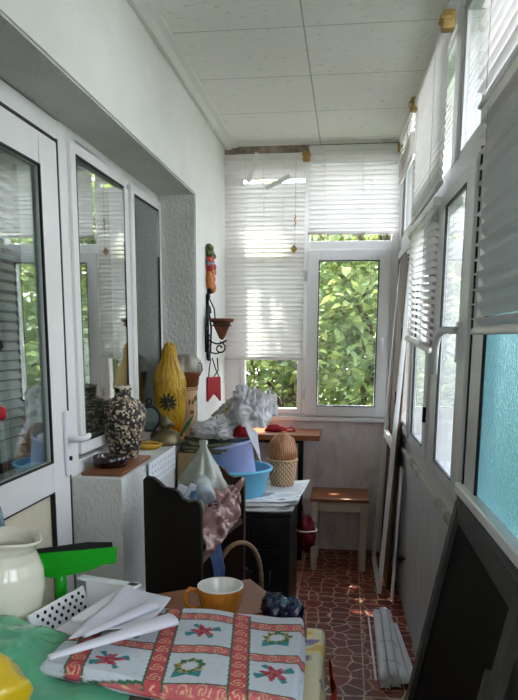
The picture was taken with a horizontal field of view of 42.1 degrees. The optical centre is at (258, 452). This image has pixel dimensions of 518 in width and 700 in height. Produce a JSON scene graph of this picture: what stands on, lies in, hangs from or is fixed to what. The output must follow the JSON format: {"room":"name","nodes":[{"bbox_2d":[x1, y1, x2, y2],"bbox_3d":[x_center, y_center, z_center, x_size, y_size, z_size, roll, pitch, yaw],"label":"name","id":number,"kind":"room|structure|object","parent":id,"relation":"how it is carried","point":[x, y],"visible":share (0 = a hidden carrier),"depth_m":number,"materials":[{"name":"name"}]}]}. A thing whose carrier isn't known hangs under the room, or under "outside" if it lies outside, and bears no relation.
{"room":"sunroom","nodes":[
{"label":"sunroom","id":0,"kind":"room"},
{"bbox_2d":[0,163,114,473],"bbox_3d":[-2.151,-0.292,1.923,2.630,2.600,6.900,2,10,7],"label":"window glass","id":1,"kind":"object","parent":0,"point":[93,195],"depth_m":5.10,"materials":[{"name":"glass"}]},
{"bbox_2d":[0,11,195,597],"bbox_3d":[-0.743,-0.131,1.416,0.300,2.470,6.020,2,10,7],"label":"wall","id":2,"kind":"structure","parent":0,"point":[105,508],"depth_m":2.47,"materials":[{"name":"paint"}]},
{"bbox_2d":[0,340,6,419],"bbox_3d":[-0.677,-0.536,1.693,0.036,0.915,0.039,2,10,7],"label":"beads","id":3,"kind":"object","parent":2,"relation":"hanging from","point":[3,413],"visible":1,"depth_m":1.75,"materials":[{"name":"red plastic"}]},
{"bbox_2d":[0,79,90,606],"bbox_3d":[-0.729,0.038,1.722,0.160,2.042,1.265,2,10,7],"label":"door","id":4,"kind":"structure","parent":2,"relation":"in","point":[36,495],"depth_m":2.11,"materials":[{"name":"plastic"}]},
{"bbox_2d":[56,120,162,476],"bbox_3d":[-0.602,-0.599,2.886,0.083,1.186,1.255,2,10,7],"label":"window","id":5,"kind":"structure","parent":2,"relation":"in","point":[74,151],"depth_m":2.80,"materials":[{"name":"plastic"}]},
{"bbox_2d":[0,0,225,421],"bbox_3d":[-0.599,-0.118,1.348,0.007,2.470,5.920,2,10,7],"label":"wall","id":6,"kind":"structure","parent":2,"relation":"attached to","point":[103,46],"depth_m":2.50,"materials":[{"name":"paint"}]},
{"bbox_2d":[81,455,150,476],"bbox_3d":[-0.538,0.045,2.575,0.156,0.012,0.382,2,10,7],"label":"wooden board","id":7,"kind":"object","parent":2,"relation":"on","point":[131,463],"visible":0.69,"depth_m":2.45,"materials":[{"name":"brown wood"}]},
{"bbox_2d":[93,453,126,468],"bbox_3d":[-0.556,0.030,2.509,0.125,0.040,0.125,2,10,7],"label":"ashtray","id":8,"kind":"object","parent":7,"relation":"on","point":[103,460],"visible":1,"depth_m":2.46,"materials":[{"name":"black glass"}]},
{"bbox_2d":[100,385,146,459],"bbox_3d":[-0.536,-0.123,2.664,0.181,0.289,0.181,2,10,7],"label":"vase","id":9,"kind":"object","parent":7,"relation":"on","point":[123,416],"visible":0.93,"depth_m":2.61,"materials":[{"name":"ceramic"}]},
{"bbox_2d":[140,441,162,449],"bbox_3d":[-0.490,-0.031,2.986,0.128,0.024,0.128,2,10,7],"label":"saucer","id":10,"kind":"object","parent":2,"relation":"on","point":[145,445],"visible":0.87,"depth_m":2.96,"materials":[{"name":"ceramic"}]},
{"bbox_2d":[148,446,174,479],"bbox_3d":[-0.403,0.054,2.825,0.008,0.108,0.402,2,10,7],"label":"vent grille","id":11,"kind":"object","parent":2,"relation":"attached to","point":[163,464],"visible":0.92,"depth_m":2.81,"materials":[{"name":"white plastic"}]},
{"bbox_2d":[144,398,181,446],"bbox_3d":[-0.449,-0.147,3.097,0.181,0.219,0.161,2,10,7],"label":"oil lamp","id":12,"kind":"object","parent":2,"relation":"on","point":[165,434],"visible":0.85,"depth_m":3.06,"materials":[{"name":"gold metal"}]},
{"bbox_2d":[145,408,158,428],"bbox_3d":[-0.496,-0.156,3.055,0.089,0.099,0.001,-5,11,-28],"label":"mirror","id":13,"kind":"object","parent":12,"relation":"on","point":[152,418],"depth_m":3.06,"materials":[{"name":"clear glass"}]},
{"bbox_2d":[153,342,185,437],"bbox_3d":[-0.425,-0.297,3.220,0.153,0.466,0.137,5,11,27],"label":"gourd","id":14,"kind":"object","parent":2,"relation":"on","point":[169,380],"visible":0.84,"depth_m":3.17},
{"bbox_2d":[127,0,237,150],"bbox_3d":[-0.548,-1.324,1.136,0.079,0.020,5.920,2,10,7],"label":"trim","id":15,"kind":"structure","parent":2,"relation":"attached to","point":[148,13],"depth_m":2.77,"materials":[{"name":"paint"}]},
{"bbox_2d":[177,354,202,435],"bbox_3d":[-0.372,-0.290,3.379,0.161,0.405,0.159,-8,13,-41],"label":"flowerpot","id":16,"kind":"object","parent":2,"relation":"on","point":[193,370],"visible":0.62,"depth_m":3.34,"materials":[{"name":"ceramic"}]},
{"bbox_2d":[206,243,215,293],"bbox_3d":[-0.259,-0.994,3.640,0.044,0.268,0.151,2,10,7],"label":"wall ornament","id":17,"kind":"object","parent":2,"relation":"attached to","point":[211,256],"visible":1,"depth_m":3.60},
{"bbox_2d":[205,293,233,360],"bbox_3d":[-0.211,-0.678,3.636,0.151,0.365,0.161,2,10,7],"label":"wall planter","id":18,"kind":"object","parent":2,"relation":"attached to","point":[221,325],"visible":1,"depth_m":3.62,"materials":[{"name":"metal"}]},
{"bbox_2d":[207,358,220,401],"bbox_3d":[-0.249,-0.403,3.709,0.092,0.240,0.016,-8,13,-40],"label":"pennant","id":19,"kind":"object","parent":18,"relation":"hanging from","point":[213,383],"visible":1,"depth_m":3.70,"materials":[{"name":"red fabric"}]},
{"bbox_2d":[225,142,397,154],"bbox_3d":[0.341,-1.801,4.010,1.140,0.040,0.112,2,10,7],"label":"trim","id":20,"kind":"structure","parent":2,"relation":"attached to","point":[281,148],"depth_m":3.99,"materials":[{"name":"wood"}]},
{"bbox_3d":[-0.387,-0.078,3.211,0.081,0.044,0.145,2,10,7],"label":"scissors","id":21,"kind":"object","parent":2,"relation":"on","visible":0},
{"bbox_2d":[180,415,193,435],"bbox_3d":[-0.352,-0.114,3.154,0.099,0.135,0.018,4,10,18],"label":"blade","id":22,"kind":"object","parent":21,"relation":"on","point":[187,424],"visible":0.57,"depth_m":3.15,"materials":[{"name":"green plant"}]},
{"bbox_2d":[153,0,454,149],"bbox_3d":[0.030,-1.384,1.151,1.630,0.100,6.120,2,10,7],"label":"ceiling","id":23,"kind":"structure","parent":0,"point":[275,72],"depth_m":2.78,"materials":[{"name":"tile"}]},
{"bbox_2d":[400,0,461,144],"bbox_3d":[0.535,-1.286,0.999,0.060,0.035,5.922,1,10,6],"label":"trim","id":24,"kind":"structure","parent":23,"relation":"attached to","point":[452,4],"depth_m":2.25,"materials":[{"name":"grey plastic"}]},
{"bbox_2d":[252,420,386,550],"bbox_3d":[0.320,0.199,4.370,1.120,0.835,0.120,2,10,7],"label":"wall","id":25,"kind":"structure","parent":0,"point":[346,454],"depth_m":4.27,"materials":[{"name":"paint"}]},
{"bbox_2d":[225,152,402,422],"bbox_3d":[0.320,-0.990,4.106,1.080,1.599,0.148,2,10,7],"label":"window","id":26,"kind":"structure","parent":25,"relation":"in","point":[386,252],"depth_m":4.09,"materials":[{"name":"plastic"}]},
{"bbox_2d":[224,151,310,359],"bbox_3d":[0.045,-1.168,4.051,0.514,1.209,0.050,2,10,7],"label":"blind","id":27,"kind":"object","parent":26,"relation":"attached to","point":[265,222],"visible":0.98,"depth_m":4.06,"materials":[{"name":"plastic"}]},
{"bbox_2d":[308,140,404,303],"bbox_3d":[0.566,-1.339,3.953,0.556,0.912,0.050,2,10,7],"label":"blind","id":28,"kind":"object","parent":26,"relation":"attached to","point":[343,199],"visible":0.9,"depth_m":3.93,"materials":[{"name":"plastic"}]},
{"bbox_2d":[296,548,415,699],"bbox_3d":[-0.018,1.153,1.498,1.590,0.080,5.940,2,10,7],"label":"floor","id":29,"kind":"structure","parent":0,"point":[337,598],"depth_m":3.34,"materials":[{"name":"tile"}]},
{"bbox_2d":[143,465,245,593],"bbox_3d":[-0.212,0.497,2.386,0.200,0.912,0.420,4,10,18],"label":"rack","id":30,"kind":"object","parent":29,"relation":"on","point":[173,523],"visible":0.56,"depth_m":2.15,"materials":[{"name":"black wood"}]},
{"bbox_2d":[178,439,227,494],"bbox_3d":[-0.197,0.100,2.431,0.202,0.301,0.208,2,10,7],"label":"plastic bag","id":31,"kind":"object","parent":30,"relation":"on","point":[203,463],"visible":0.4,"depth_m":2.39,"materials":[{"name":"plastic"}]},
{"bbox_2d":[210,544,224,576],"bbox_3d":[-0.141,0.384,2.270,0.024,0.174,0.120,4,10,18],"label":"rag","id":32,"kind":"object","parent":30,"relation":"hanging from","point":[218,567],"visible":0.53,"depth_m":2.28,"materials":[{"name":"fabric"}]},
{"bbox_2d":[203,477,243,562],"bbox_3d":[-0.126,0.223,2.298,0.085,0.223,0.337,5,11,26],"label":"sheet","id":33,"kind":"object","parent":30,"relation":"hanging from","point":[219,519],"visible":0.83,"depth_m":2.28,"materials":[{"name":"fabric"}]},
{"bbox_2d":[207,484,243,506],"bbox_3d":[-0.151,0.146,2.344,0.123,0.047,0.284,4,10,20],"label":"sheet","id":34,"kind":"object","parent":30,"relation":"on","point":[226,497],"visible":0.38,"depth_m":2.32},
{"bbox_2d":[189,488,213,503],"bbox_3d":[-0.195,0.139,2.282,0.090,0.060,0.116,2,10,7],"label":"packet","id":35,"kind":"object","parent":34,"relation":"on","point":[193,494],"visible":0.38,"depth_m":2.25,"materials":[{"name":"plastic"}]},
{"bbox_2d":[194,475,215,502],"bbox_3d":[-0.189,0.123,2.308,0.062,0.082,0.189,-1,10,-10],"label":"bottle","id":36,"kind":"object","parent":34,"relation":"on","point":[204,484],"visible":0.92,"depth_m":2.26,"materials":[{"name":"plastic"}]},
{"bbox_3d":[-0.248,0.215,2.298,0.173,0.082,0.259,2,10,7],"label":"bag","id":37,"kind":"object","parent":30,"relation":"on","visible":0},
{"bbox_2d":[177,484,187,494],"bbox_3d":[-0.278,0.157,2.270,0.079,0.104,0.030,-5,11,-28],"label":"carton","id":38,"kind":"object","parent":37,"relation":"on","point":[182,488],"visible":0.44,"depth_m":2.27,"materials":[{"name":"cardboard"}]},
{"bbox_2d":[184,483,196,498],"bbox_3d":[-0.241,0.155,2.280,0.079,0.104,0.030,-6,11,-32],"label":"carton","id":39,"kind":"object","parent":37,"relation":"on","point":[192,487],"visible":0.37,"depth_m":2.28,"materials":[{"name":"cardboard"}]},
{"bbox_2d":[188,498,204,512],"bbox_3d":[-0.232,0.177,2.210,0.116,0.061,0.077,2,10,7],"label":"rag","id":40,"kind":"object","parent":37,"relation":"on","point":[192,499],"visible":0.09,"depth_m":2.20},
{"bbox_2d":[222,540,263,588],"bbox_3d":[-0.081,0.635,2.391,0.244,0.639,0.246,2,10,7],"label":"rattan basket","id":41,"kind":"object","parent":29,"relation":"on","point":[249,545],"visible":0.12,"depth_m":2.42,"materials":[{"name":"wicker"}]},
{"bbox_2d":[245,505,297,617],"bbox_3d":[-0.092,0.512,3.211,0.523,0.605,0.527,2,10,7],"label":"base cabinet","id":42,"kind":"object","parent":29,"relation":"on","point":[273,535],"visible":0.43,"depth_m":2.94,"materials":[{"name":"black wood"}]},
{"bbox_2d":[178,449,195,478],"bbox_3d":[-0.304,0.072,3.234,0.087,0.208,0.360,2,10,7],"label":"cardboard box","id":43,"kind":"object","parent":42,"relation":"on","point":[184,458],"visible":0.17,"depth_m":3.05,"materials":[{"name":"cardboard"}]},
{"bbox_2d":[184,442,220,454],"bbox_3d":[-0.247,-0.024,3.159,0.201,0.026,0.251,0,10,-4],"label":"folded paper","id":44,"kind":"object","parent":43,"relation":"on","point":[185,450],"visible":0.15,"depth_m":3.04,"materials":[{"name":"paper"}]},
{"bbox_2d":[182,443,226,451],"bbox_3d":[-0.238,-0.037,3.146,0.201,0.027,0.251,1,10,3],"label":"folded paper","id":45,"kind":"object","parent":44,"relation":"on","point":[186,446],"visible":0.26,"depth_m":3.03,"materials":[{"name":"paper"}]},
{"bbox_2d":[184,435,231,446],"bbox_3d":[-0.244,-0.056,3.174,0.201,0.023,0.251,-2,10,-12],"label":"folded paper","id":46,"kind":"object","parent":45,"relation":"on","point":[191,440],"visible":0.68,"depth_m":3.12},
{"bbox_2d":[188,413,236,439],"bbox_3d":[-0.193,-0.128,3.173,0.302,0.109,0.217,2,10,7],"label":"bag","id":47,"kind":"object","parent":46,"relation":"on","point":[218,426],"visible":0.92,"depth_m":3.12,"materials":[{"name":"plastic"}]},
{"bbox_2d":[224,384,273,427],"bbox_3d":[-0.044,-0.227,3.191,0.250,0.201,0.206,-4,10,-22],"label":"bag","id":48,"kind":"object","parent":47,"relation":"on","point":[254,407],"visible":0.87,"depth_m":3.14,"materials":[{"name":"plastic"}]},
{"bbox_2d":[211,396,233,416],"bbox_3d":[-0.120,-0.219,3.291,0.241,0.184,0.124,2,10,7],"label":"bag","id":49,"kind":"object","parent":48,"relation":"on","point":[223,409],"visible":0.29,"depth_m":3.27,"materials":[{"name":"plastic"}]},
{"bbox_2d":[266,389,278,415],"bbox_3d":[0.052,-0.246,3.243,0.090,0.133,0.128,2,10,7],"label":"bag","id":50,"kind":"object","parent":48,"relation":"on","point":[275,406],"visible":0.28,"depth_m":3.21,"materials":[{"name":"plastic"}]},
{"bbox_2d":[245,505,294,511],"bbox_3d":[-0.013,0.213,3.123,0.395,0.011,0.450,2,10,7],"label":"newspaper","id":51,"kind":"object","parent":42,"relation":"on","point":[288,508],"visible":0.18,"depth_m":2.93,"materials":[{"name":"paper"}]},
{"bbox_2d":[245,496,300,506],"bbox_3d":[0.025,0.194,3.181,0.355,0.016,0.480,2,10,7],"label":"newspaper","id":52,"kind":"object","parent":51,"relation":"on","point":[247,504],"visible":0.27,"depth_m":2.99,"materials":[{"name":"paper"}]},
{"bbox_2d":[245,479,309,502],"bbox_3d":[0.008,0.178,3.242,0.445,0.015,0.520,2,10,7],"label":"newspaper","id":53,"kind":"object","parent":52,"relation":"on","point":[273,494],"visible":0.46,"depth_m":3.18,"materials":[{"name":"paper"}]},
{"bbox_2d":[230,461,272,498],"bbox_3d":[-0.105,0.126,3.156,0.340,0.131,0.340,2,10,7],"label":"basin","id":54,"kind":"object","parent":53,"relation":"on","point":[256,482],"visible":0.41,"depth_m":3.05,"materials":[{"name":"plastic"}]},
{"bbox_2d":[211,437,255,472],"bbox_3d":[-0.126,0.055,3.147,0.239,0.253,0.222,2,10,7],"label":"bucket","id":55,"kind":"object","parent":54,"relation":"in","point":[239,456],"visible":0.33,"depth_m":3.06,"materials":[{"name":"purple plastic"}]},
{"bbox_2d":[233,425,248,436],"bbox_3d":[-0.073,-0.101,3.112,0.094,0.050,0.082,2,10,7],"label":"rag","id":56,"kind":"object","parent":55,"relation":"in","point":[240,431],"visible":0.81,"depth_m":3.09,"materials":[{"name":"red fabric"}]},
{"bbox_2d":[243,422,260,462],"bbox_3d":[-0.026,-0.048,3.052,0.094,0.188,0.031,5,11,27],"label":"paper bag","id":57,"kind":"object","parent":55,"relation":"hanging from","point":[252,434],"visible":1,"depth_m":3.04,"materials":[{"name":"paper"}]},
{"bbox_2d":[267,457,297,486],"bbox_3d":[0.117,0.091,3.345,0.154,0.136,0.154,2,10,7],"label":"wicker basket","id":58,"kind":"object","parent":53,"relation":"on","point":[283,473],"visible":0.85,"depth_m":3.29,"materials":[{"name":"wicker"}]},
{"bbox_2d":[267,433,297,460],"bbox_3d":[0.116,-0.013,3.328,0.153,0.176,0.137,2,10,7],"label":"bundle","id":59,"kind":"object","parent":58,"relation":"in","point":[282,446],"visible":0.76,"depth_m":3.28,"materials":[{"name":"wicker"}]},
{"bbox_2d":[296,498,316,552],"bbox_3d":[0.234,0.340,3.321,0.112,0.314,0.172,2,10,7],"label":"hanging bag","id":60,"kind":"object","parent":42,"relation":"hanging from","point":[306,530],"visible":0.97,"depth_m":3.28,"materials":[{"name":"fabric"}]},
{"bbox_2d":[228,428,321,560],"bbox_3d":[0.071,0.257,4.160,0.602,0.790,0.305,2,10,7],"label":"table","id":61,"kind":"object","parent":29,"relation":"on","point":[300,435],"visible":0.45,"depth_m":4.03,"materials":[{"name":"brown wood"}]},
{"bbox_2d":[264,424,295,431],"bbox_3d":[0.126,-0.151,4.066,0.196,0.043,0.105,2,10,7],"label":"bag","id":62,"kind":"object","parent":61,"relation":"on","point":[272,427],"visible":0.92,"depth_m":4.04,"materials":[{"name":"fabric"}]},
{"bbox_2d":[310,487,368,571],"bbox_3d":[0.482,0.456,4.055,0.340,0.437,0.300,2,10,7],"label":"stool","id":63,"kind":"object","parent":29,"relation":"on","point":[327,499],"visible":0.98,"depth_m":3.91,"materials":[{"name":"brown wood"}]},
{"bbox_2d":[367,613,376,680],"bbox_3d":[0.503,0.853,3.005,0.008,0.006,0.660,1,10,6],"label":"rod","id":64,"kind":"object","parent":29,"relation":"on","point":[373,659],"visible":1,"depth_m":2.95,"materials":[{"name":"plastic"}]},
{"bbox_2d":[380,680,389,688],"bbox_3d":[0.547,0.859,2.974,0.039,0.007,0.720,2,10,8],"label":"blind slat","id":65,"kind":"object","parent":29,"relation":"on","point":[381,684],"visible":0.07,"depth_m":2.64,"materials":[{"name":"plastic"}]},
{"label":"blind slat","id":66,"kind":"object","parent":65,"relation":"on","visible":0},
{"bbox_2d":[373,609,392,684],"bbox_3d":[0.541,0.833,2.970,0.058,0.026,0.718,2,10,8],"label":"blind slat","id":67,"kind":"object","parent":66,"relation":"on","point":[383,681],"depth_m":2.87,"materials":[{"name":"plastic"}]},
{"bbox_2d":[372,246,411,593],"bbox_3d":[0.730,-0.199,3.716,0.133,1.848,0.555,2,10,7],"label":"screen","id":68,"kind":"object","parent":29,"relation":"on","point":[388,438],"visible":0.8,"depth_m":3.56,"materials":[{"name":"plastic"}]},
{"bbox_2d":[379,252,409,589],"bbox_3d":[0.757,-0.182,3.757,0.068,1.800,0.520,1,10,6],"label":"wooden plank","id":69,"kind":"object","parent":29,"relation":"on","point":[403,263],"visible":0.61,"depth_m":3.65,"materials":[{"name":"wood"}]},
{"bbox_2d":[391,682,400,687],"bbox_3d":[0.587,0.856,2.993,0.038,0.007,0.740,2,10,8],"label":"blind slat","id":70,"kind":"object","parent":29,"relation":"on","point":[394,684],"visible":0.06,"depth_m":2.65,"materials":[{"name":"plastic"}]},
{"label":"blind slat","id":71,"kind":"object","parent":70,"relation":"on","visible":0},
{"bbox_2d":[379,607,402,683],"bbox_3d":[0.581,0.835,2.989,0.057,0.017,0.738,2,10,7],"label":"blind slat","id":72,"kind":"object","parent":71,"relation":"on","point":[395,679],"depth_m":2.90,"materials":[{"name":"plastic"}]},
{"bbox_2d":[391,467,402,601],"bbox_3d":[0.711,0.424,3.477,0.030,0.700,0.090,2,10,7],"label":"strip","id":73,"kind":"object","parent":29,"relation":"on","point":[401,469],"visible":1,"depth_m":3.45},
{"bbox_2d":[394,623,412,676],"bbox_3d":[0.626,0.860,2.948,0.036,0.012,0.520,1,10,3],"label":"trim","id":74,"kind":"structure","parent":29,"relation":"on","point":[404,651],"depth_m":2.91,"materials":[{"name":"plastic"}]},
{"bbox_2d":[405,495,517,699],"bbox_3d":[0.468,0.624,1.717,0.185,0.899,0.780,2,10,7],"label":"screen","id":75,"kind":"object","parent":29,"relation":"on","point":[467,649],"visible":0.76,"depth_m":1.65,"materials":[{"name":"black"}]},
{"label":"blind slat","id":76,"kind":"object","parent":29,"relation":"on","visible":0},
{"label":"blind slat","id":77,"kind":"object","parent":76,"relation":"on","visible":0},
{"bbox_2d":[389,618,409,683],"bbox_3d":[0.600,0.850,2.929,0.038,0.007,0.620,1,10,4],"label":"blind slat","id":78,"kind":"object","parent":77,"relation":"on","point":[405,677],"visible":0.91,"depth_m":2.85,"materials":[{"name":"plastic"}]},
{"bbox_3d":[-0.293,0.759,1.780,0.510,0.600,0.290,2,10,7],"label":"crate","id":79,"kind":"object","parent":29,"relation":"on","visible":0},
{"bbox_2d":[0,506,4,526],"bbox_3d":[-0.592,0.303,1.598,0.085,0.360,0.012,2,10,7],"label":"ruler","id":80,"kind":"object","parent":79,"relation":"on","point":[2,523],"visible":0.15,"depth_m":1.57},
{"bbox_2d":[36,542,116,599],"bbox_3d":[-0.435,0.344,1.612,0.198,0.272,0.028,1,10,1],"label":"squeegee","id":81,"kind":"object","parent":79,"relation":"on","point":[59,562],"visible":0.66,"depth_m":1.59,"materials":[{"name":"green plastic"}]},
{"bbox_3d":[-0.252,0.790,1.265,0.695,0.712,0.665,2,10,7],"label":"table","id":82,"kind":"object","parent":29,"relation":"on","visible":0},
{"bbox_2d":[303,628,325,699],"bbox_3d":[-0.233,0.557,1.223,0.740,0.243,0.676,2,10,7],"label":"oilcloth","id":83,"kind":"object","parent":82,"relation":"on","point":[314,677],"visible":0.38,"depth_m":1.33,"materials":[{"name":"plastic"}]},
{"bbox_2d":[0,526,45,621],"bbox_3d":[-0.561,0.280,1.484,0.216,0.212,0.168,9,13,41],"label":"jug","id":84,"kind":"object","parent":83,"relation":"on","point":[22,576],"visible":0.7,"depth_m":1.43,"materials":[{"name":"beige ceramic"}]},
{"bbox_2d":[0,615,69,681],"bbox_3d":[-0.482,0.383,1.249,0.313,0.085,0.413,2,10,10],"label":"bag","id":85,"kind":"object","parent":83,"relation":"on","point":[28,644],"visible":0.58,"depth_m":1.27,"materials":[{"name":"plastic"}]},
{"bbox_2d":[0,653,33,699],"bbox_3d":[-0.440,0.370,1.061,0.145,0.125,0.148,-6,12,-34],"label":"bag","id":86,"kind":"object","parent":85,"relation":"on","point":[14,685],"visible":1,"depth_m":1.04,"materials":[{"name":"plastic"}]},
{"bbox_2d":[27,574,140,634],"bbox_3d":[-0.383,0.356,1.472,0.162,0.094,0.222,4,10,21],"label":"plastic basket","id":87,"kind":"object","parent":83,"relation":"on","point":[66,614],"visible":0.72,"depth_m":1.52,"materials":[{"name":"plastic"}]},
{"bbox_2d":[129,695,154,699],"bbox_3d":[-0.249,0.420,1.245,0.275,0.016,0.370,2,10,7],"label":"picture book","id":88,"kind":"object","parent":83,"relation":"on","point":[131,696],"visible":0.02,"depth_m":1.17,"materials":[{"name":"paper"}]},
{"bbox_2d":[29,669,129,699],"bbox_3d":[-0.353,0.411,1.122,0.284,0.036,0.162,2,10,7],"label":"bag","id":89,"kind":"object","parent":88,"relation":"on","point":[45,687],"visible":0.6,"depth_m":1.16,"materials":[{"name":"plastic"}]},
{"bbox_2d":[62,608,277,699],"bbox_3d":[-0.147,0.385,1.288,0.459,0.024,0.379,2,10,7],"label":"pad","id":90,"kind":"object","parent":88,"relation":"on","point":[250,615],"visible":0.09,"depth_m":1.17,"materials":[{"name":"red printed patterned fabric"}]},
{"bbox_2d":[39,609,306,699],"bbox_3d":[-0.150,0.377,1.273,0.482,0.036,0.374,2,10,7],"label":"tablecloth","id":91,"kind":"object","parent":90,"relation":"on","point":[211,654],"visible":0.74,"depth_m":1.21,"materials":[{"name":"fabric"}]},
{"bbox_2d":[47,613,178,659],"bbox_3d":[-0.268,0.339,1.246,0.251,0.019,0.048,-7,12,-38],"label":"paper roll","id":92,"kind":"object","parent":91,"relation":"on","point":[167,620],"visible":1,"depth_m":1.25,"materials":[{"name":"paper"}]},
{"bbox_2d":[69,586,170,638],"bbox_3d":[-0.268,0.326,1.364,0.124,0.014,0.261,2,10,12],"label":"paper sheet","id":93,"kind":"object","parent":91,"relation":"on","point":[126,598],"visible":0.86,"depth_m":1.39,"materials":[{"name":"paper"}]},
{"bbox_2d":[82,601,159,637],"bbox_3d":[-0.273,0.328,1.327,0.034,0.016,0.179,8,12,37],"label":"paper roll","id":94,"kind":"object","parent":93,"relation":"on","point":[149,606],"visible":1,"depth_m":1.33,"materials":[{"name":"paper"}]},
{"bbox_2d":[329,660,336,699],"bbox_3d":[0.145,0.623,1.321,0.031,0.315,0.334,1,10,5],"label":"cloth","id":95,"kind":"object","parent":83,"relation":"hanging from","point":[333,686],"visible":1,"depth_m":1.41,"materials":[{"name":"fabric"}]},
{"bbox_2d":[391,449,517,699],"bbox_3d":[0.572,0.760,1.344,0.100,0.755,5.922,1,10,6],"label":"wall","id":96,"kind":"structure","parent":0,"point":[422,532],"depth_m":2.94,"materials":[{"name":"paint"}]},
{"bbox_2d":[398,555,404,561],"bbox_3d":[0.714,0.531,3.371,0.036,0.035,0.035,2,10,7],"label":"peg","id":97,"kind":"object","parent":96,"relation":"attached to","point":[401,558],"visible":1,"depth_m":3.36,"materials":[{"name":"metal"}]},
{"bbox_2d":[399,441,451,526],"bbox_3d":[0.568,0.375,1.269,0.112,0.030,5.902,1,10,6],"label":"window sill","id":98,"kind":"structure","parent":96,"relation":"on","point":[442,509],"depth_m":2.61,"materials":[{"name":"paint"}]},
{"bbox_2d":[396,0,517,568],"bbox_3d":[0.529,-0.460,1.151,0.164,1.655,5.942,1,10,6],"label":"window","id":99,"kind":"structure","parent":96,"relation":"in","point":[459,420],"depth_m":2.10,"materials":[{"name":"grey plastic"}]},
{"bbox_2d":[398,97,415,183],"bbox_3d":[0.730,-1.507,3.295,0.051,0.257,0.587,2,10,7],"label":"blind","id":100,"kind":"object","parent":99,"relation":"attached to","point":[407,136],"visible":0.88,"depth_m":3.21,"materials":[{"name":"plastic"}]},
{"bbox_2d":[403,161,412,234],"bbox_3d":[0.842,-1.447,3.648,0.062,0.480,0.471,2,10,7],"label":"light","id":101,"kind":"object","parent":99,"relation":"attached to","point":[408,180],"depth_m":3.75,"materials":[{"name":"clear glass"}]},
{"bbox_2d":[404,197,441,352],"bbox_3d":[0.651,-0.681,2.731,0.036,0.532,0.776,1,10,6],"label":"blind","id":102,"kind":"object","parent":99,"relation":"attached to","point":[423,246],"visible":1,"depth_m":2.62,"materials":[{"name":"plastic"}]},
{"bbox_2d":[410,9,455,224],"bbox_3d":[0.645,-1.222,2.595,0.050,0.534,0.842,1,10,6],"label":"blind","id":103,"kind":"object","parent":99,"relation":"attached to","point":[429,104],"visible":0.99,"depth_m":2.45,"materials":[{"name":"plastic"}]},
{"bbox_2d":[442,31,456,178],"bbox_3d":[0.754,-1.304,2.810,0.050,0.480,1.080,1,10,6],"label":"light","id":104,"kind":"object","parent":99,"relation":"attached to","point":[452,47],"depth_m":2.44,"materials":[{"name":"clear glass"}]},
{"bbox_2d":[459,0,484,156],"bbox_3d":[0.670,-1.166,2.006,0.050,0.480,0.380,1,10,6],"label":"light","id":105,"kind":"object","parent":99,"relation":"attached to","point":[472,26],"depth_m":2.16,"materials":[{"name":"clear glass"}]},
{"bbox_2d":[470,55,517,334],"bbox_3d":[0.483,-0.466,1.123,0.035,0.525,1.035,1,10,6],"label":"blind","id":106,"kind":"object","parent":99,"relation":"attached to","point":[498,292],"visible":1,"depth_m":1.44,"materials":[{"name":"plastic"}]},
{"bbox_2d":[477,0,517,109],"bbox_3d":[0.485,-0.991,1.066,0.050,0.494,1.152,1,10,6],"label":"blind","id":107,"kind":"object","parent":99,"relation":"attached to","point":[500,44],"visible":0.89,"depth_m":1.48,"materials":[{"name":"plastic"}]},
{"bbox_3d":[-0.158,0.423,1.699,0.120,0.087,0.140,2,10,7],"label":"wooden block","id":108,"kind":"object","parent":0,"visible":0},
{"bbox_2d":[158,579,265,615],"bbox_3d":[-0.158,0.379,1.648,0.400,0.014,0.217,-4,11,-25],"label":"wooden board","id":109,"kind":"object","parent":108,"relation":"on","point":[252,595],"visible":0.26,"depth_m":1.68,"materials":[{"name":"brown wood"}]},
{"bbox_2d":[183,577,242,612],"bbox_3d":[-0.099,0.344,1.600,0.128,0.070,0.109,6,11,32],"label":"mug","id":110,"kind":"object","parent":109,"relation":"on","point":[216,593],"visible":0.8,"depth_m":1.58,"materials":[{"name":"ceramic"}]},
{"bbox_2d":[260,591,288,617],"bbox_3d":[0.038,0.349,1.562,0.076,0.054,0.066,2,10,7],"label":"wrapper","id":111,"kind":"object","parent":109,"relation":"on","point":[274,604],"visible":0.88,"depth_m":1.54,"materials":[{"name":"plastic"}]},
{"bbox_2d":[284,596,304,619],"bbox_3d":[0.079,0.356,1.555,0.054,0.049,0.052,2,10,7],"label":"wrapper","id":112,"kind":"object","parent":109,"relation":"on","point":[295,608],"visible":0.84,"depth_m":1.54,"materials":[{"name":"plastic"}]},
{"label":"outside","id":113,"kind":"structure","parent":0,"visible":0},
{"bbox_3d":[5.236,2.387,9.944,36.000,0.100,48.000,2,10,7],"label":"ground","id":114,"kind":"structure","parent":113,"visible":0},
{"bbox_2d":[246,180,349,407],"bbox_3d":[0.073,0.021,6.765,2.835,5.588,2.018,2,10,7],"label":"leafy tree","id":115,"kind":"object","parent":114,"relation":"on","point":[288,398],"visible":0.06,"depth_m":6.24,"materials":[{"name":"green plant"}]},
{"bbox_2d":[246,234,376,402],"bbox_3d":[1.725,-0.921,10.488,7.041,6.208,2.623,1,10,1],"label":"leafy tree","id":116,"kind":"object","parent":114,"relation":"on","point":[331,369],"visible":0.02,"depth_m":9.94,"materials":[{"name":"green plant"}]},
{"bbox_2d":[336,345,367,403],"bbox_3d":[2.921,-0.333,7.946,3.529,5.921,4.431,-2,10,-12],"label":"leafy tree","id":117,"kind":"object","parent":114,"relation":"on","point":[350,362],"visible":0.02,"depth_m":8.79,"materials":[{"name":"green plant"}]},
{"bbox_2d":[271,168,446,405],"bbox_3d":[0.933,-0.730,6.101,1.952,7.304,2.016,4,10,19],"label":"leafy tree","id":118,"kind":"object","parent":114,"relation":"on","point":[357,284],"visible":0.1,"depth_m":5.55,"materials":[{"name":"green plant"}]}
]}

